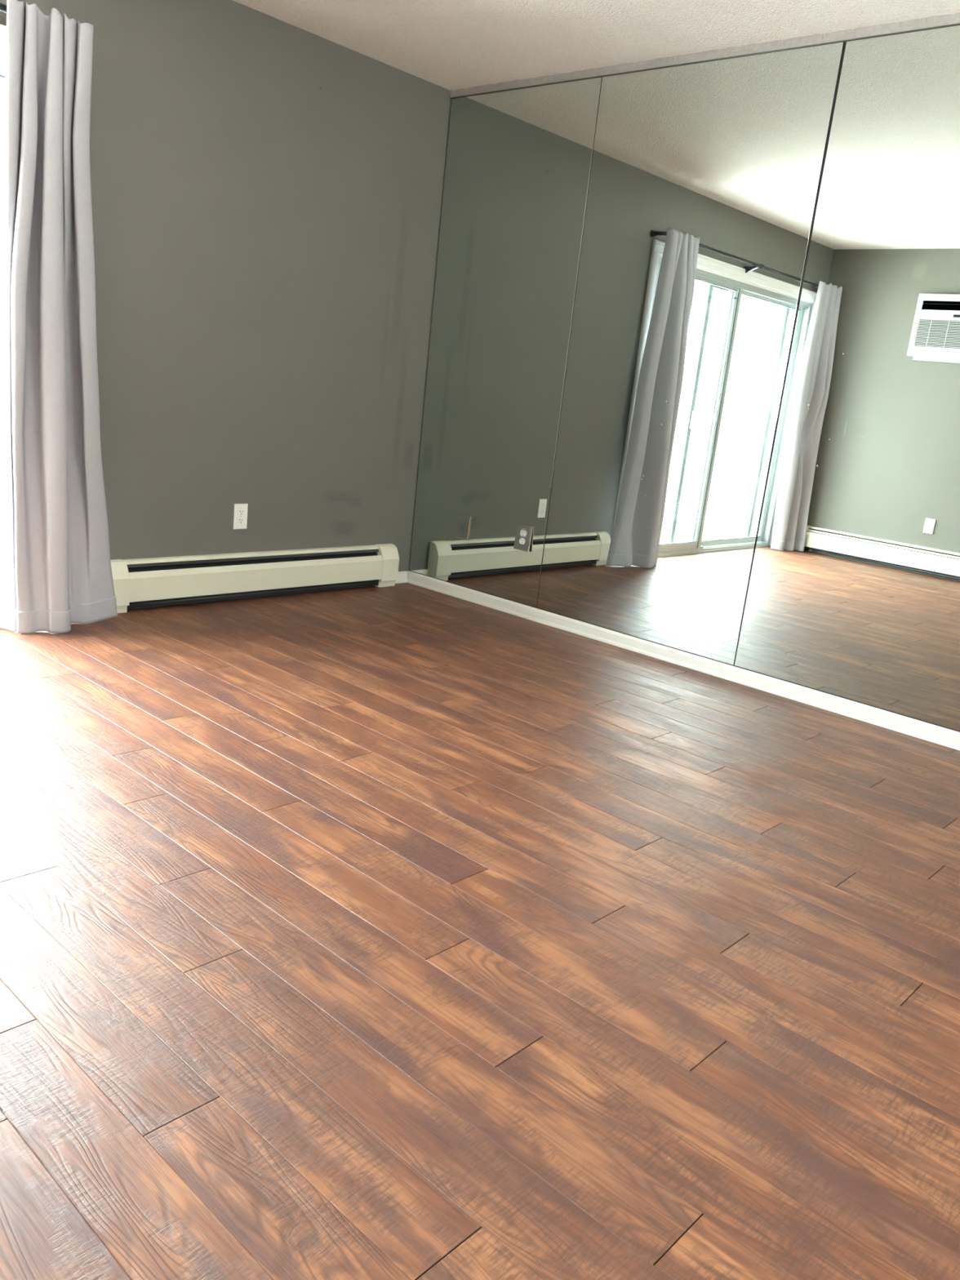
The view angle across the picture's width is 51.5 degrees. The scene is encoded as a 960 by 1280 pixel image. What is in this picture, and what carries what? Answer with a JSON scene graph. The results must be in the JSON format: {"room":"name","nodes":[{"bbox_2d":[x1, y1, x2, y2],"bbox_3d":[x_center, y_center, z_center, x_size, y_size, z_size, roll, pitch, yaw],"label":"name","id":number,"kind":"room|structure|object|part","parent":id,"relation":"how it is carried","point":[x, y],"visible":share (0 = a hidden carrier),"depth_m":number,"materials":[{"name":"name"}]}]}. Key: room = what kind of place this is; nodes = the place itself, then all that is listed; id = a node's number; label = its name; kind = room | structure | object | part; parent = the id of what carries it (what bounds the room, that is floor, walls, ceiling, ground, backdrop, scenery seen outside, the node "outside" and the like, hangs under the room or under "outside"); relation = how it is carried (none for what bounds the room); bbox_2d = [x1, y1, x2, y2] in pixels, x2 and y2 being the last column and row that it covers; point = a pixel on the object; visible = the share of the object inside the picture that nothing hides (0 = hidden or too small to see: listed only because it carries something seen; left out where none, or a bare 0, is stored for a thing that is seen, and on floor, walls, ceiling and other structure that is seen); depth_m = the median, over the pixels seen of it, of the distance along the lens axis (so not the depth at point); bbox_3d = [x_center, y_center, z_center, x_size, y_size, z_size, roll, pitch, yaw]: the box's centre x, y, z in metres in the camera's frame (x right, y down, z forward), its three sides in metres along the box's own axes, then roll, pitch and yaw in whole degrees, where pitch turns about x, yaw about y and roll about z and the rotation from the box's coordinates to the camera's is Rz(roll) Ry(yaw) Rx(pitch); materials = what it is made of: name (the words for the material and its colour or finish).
{"room":"empty living room","nodes":[
{"label":"empty living room","id":0,"kind":"room"},
{"bbox_2d":[0,0,451,571],"bbox_3d":[-1.842,-1.263,3.569,0.220,2.540,4.759,19,19,40],"label":"wall","id":1,"kind":"structure","parent":0,"point":[267,191],"depth_m":4.32,"materials":[{"name":"paint"}]},
{"bbox_2d":[0,54,5,79],"bbox_3d":[-2.461,-0.941,2.961,0.172,1.997,2.302,19,19,40],"label":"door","id":2,"kind":"structure","parent":1,"relation":"attached to","point":[2,59],"depth_m":3.41,"materials":[{"name":"white glass"}]},
{"bbox_3d":[-2.055,-0.996,3.339,0.030,1.933,1.128,19,19,40],"label":"sliding panel","id":3,"kind":"part","parent":2,"relation":"part of","materials":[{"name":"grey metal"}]},
{"bbox_3d":[-2.466,-0.942,2.964,0.160,1.997,2.302,19,19,40],"label":"frame","id":4,"kind":"part","parent":2,"relation":"part of","materials":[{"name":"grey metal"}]},
{"bbox_2d":[0,3,93,41],"bbox_3d":[-2.261,-1.963,2.598,0.106,0.081,2.610,19,19,40],"label":"curtain rod","id":5,"kind":"object","parent":1,"relation":"attached to","point":[2,6],"visible":0.02,"depth_m":3.27,"materials":[{"name":"black metal"}]},
{"bbox_2d":[0,0,117,634],"bbox_3d":[-1.519,-1.090,3.631,0.210,2.144,0.499,19,19,40],"label":"curtain","id":6,"kind":"object","parent":5,"relation":"hanging from","point":[55,570],"visible":1,"depth_m":3.59,"materials":[{"name":"grey fabric"}]},
{"bbox_2d":[233,503,248,528],"bbox_3d":[-1.093,-0.565,4.544,0.008,0.116,0.071,19,19,40],"label":"wall outlet","id":7,"kind":"object","parent":1,"relation":"attached to","point":[240,517],"visible":1,"depth_m":4.54,"materials":[{"name":"white plastic"}]},
{"bbox_2d":[237,517,244,524],"bbox_3d":[-1.094,-0.545,4.547,0.003,0.028,0.034,19,19,40],"label":"receptacle","id":8,"kind":"object","parent":7,"relation":"attached to","point":[240,520],"depth_m":4.55,"materials":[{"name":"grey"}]},
{"bbox_2d":[237,509,244,515],"bbox_3d":[-1.090,-0.583,4.538,0.003,0.028,0.034,19,19,40],"label":"receptacle","id":9,"kind":"object","parent":7,"relation":"attached to","point":[240,512],"depth_m":4.54,"materials":[{"name":"grey plastic"}]},
{"bbox_2d":[110,543,399,613],"bbox_3d":[-1.011,-0.306,4.683,0.076,0.218,1.640,19,19,40],"label":"baseboard heater","id":10,"kind":"object","parent":1,"relation":"attached to","point":[150,582],"visible":0.79,"depth_m":4.59,"materials":[{"name":"beige metal"}]},
{"bbox_3d":[-1.027,-0.309,4.697,0.033,0.216,1.502,19,19,40],"label":"plate","id":11,"kind":"part","parent":10,"relation":"part of","materials":[{"name":"beige metal"}]},
{"bbox_3d":[-0.992,-0.299,4.667,0.017,0.126,1.434,19,19,40],"label":"panel","id":12,"kind":"part","parent":10,"relation":"part of","materials":[{"name":"beige metal"}]},
{"bbox_2d":[395,570,407,583],"bbox_3d":[-0.443,-0.338,5.367,0.016,0.062,0.128,19,19,40],"label":"baseboard","id":13,"kind":"structure","parent":1,"relation":"attached to","point":[402,575],"depth_m":5.38,"materials":[{"name":"white wood"}]},
{"bbox_2d":[0,582,959,1279],"bbox_3d":[0.355,0.694,1.833,6.600,0.004,4.459,19,19,40],"label":"floor","id":14,"kind":"structure","parent":0,"point":[402,931],"depth_m":1.94,"materials":[{"name":"laminate"}]},
{"bbox_2d":[232,0,959,89],"bbox_3d":[0.675,-1.697,1.165,6.750,0.120,4.759,19,19,40],"label":"ceiling","id":15,"kind":"structure","parent":0,"point":[447,44],"depth_m":3.86,"materials":[{"name":"white paint"}]},
{"bbox_3d":[2.172,-0.701,3.099,6.550,2.540,0.144,19,19,40],"label":"wall","id":16,"kind":"structure","parent":0,"visible":0},
{"bbox_2d":[408,76,602,607],"bbox_3d":[0.069,-1.396,4.840,0.904,2.340,0.006,19,19,40],"label":"frameless mirror","id":17,"kind":"object","parent":16,"relation":"attached to","point":[518,162],"visible":1,"depth_m":4.80,"materials":[{"name":"white mirror"}]},
{"bbox_2d":[455,514,471,539],"bbox_3d":[-0.088,-0.581,5.103,0.089,0.120,0.005,18,17,39],"label":"blank plate","id":18,"kind":"object","parent":17,"relation":"attached to","point":[463,523],"visible":1,"depth_m":5.10,"materials":[{"name":"grey plastic"}]},
{"bbox_2d":[513,523,533,551],"bbox_3d":[0.211,-0.498,4.837,0.098,0.124,0.018,19,19,40],"label":"outlet","id":19,"kind":"object","parent":17,"relation":"attached to","point":[523,535],"visible":1,"depth_m":4.83,"materials":[{"name":"white"}]},
{"bbox_2d":[519,537,524,544],"bbox_3d":[0.205,-0.481,4.836,0.034,0.028,0.005,19,19,40],"label":"receptacle","id":20,"kind":"object","parent":19,"relation":"attached to","point":[522,540],"depth_m":4.84,"materials":[{"name":"grey plastic"}]},
{"bbox_2d":[520,529,526,536],"bbox_3d":[0.211,-0.518,4.829,0.034,0.028,0.005,19,19,40],"label":"receptacle","id":21,"kind":"object","parent":19,"relation":"attached to","point":[523,532],"depth_m":4.83,"materials":[{"name":"grey plastic"}]},
{"bbox_2d":[408,41,846,665],"bbox_3d":[0.871,-1.127,4.141,3.109,2.343,0.001,19,19,40],"label":"trim","id":22,"kind":"structure","parent":16,"relation":"attached to","point":[845,42],"depth_m":3.80,"materials":[{"name":"black"}]},
{"bbox_2d":[407,570,959,751],"bbox_3d":[1.934,0.435,3.379,6.400,0.062,0.016,19,19,40],"label":"baseboard","id":23,"kind":"structure","parent":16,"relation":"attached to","point":[922,730],"depth_m":4.21,"materials":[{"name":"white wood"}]},
{"bbox_2d":[537,41,844,665],"bbox_3d":[0.792,-1.153,4.206,1.072,2.340,0.006,19,19,40],"label":"frameless mirror","id":24,"kind":"object","parent":16,"relation":"attached to","point":[704,179],"visible":1,"depth_m":4.15,"materials":[{"name":"white mirror"}]},
{"bbox_2d":[449,12,959,97],"bbox_3d":[0.994,-2.271,3.837,3.120,0.032,0.020,19,19,40],"label":"trim","id":25,"kind":"structure","parent":16,"relation":"attached to","point":[950,19],"depth_m":3.86,"materials":[{"name":"white wood"}]},
{"bbox_2d":[449,22,959,98],"bbox_3d":[0.995,-2.255,3.844,3.119,0.003,0.012,19,19,40],"label":"trim","id":26,"kind":"structure","parent":16,"relation":"attached to","point":[958,24],"depth_m":3.87,"materials":[{"name":"grey metal"}]},
{"bbox_2d":[734,25,959,731],"bbox_3d":[1.595,-0.884,3.503,1.119,2.340,0.006,19,19,40],"label":"frameless mirror","id":27,"kind":"object","parent":16,"relation":"attached to","point":[853,593],"visible":1,"depth_m":3.63,"materials":[{"name":"white mirror"}]}
]}

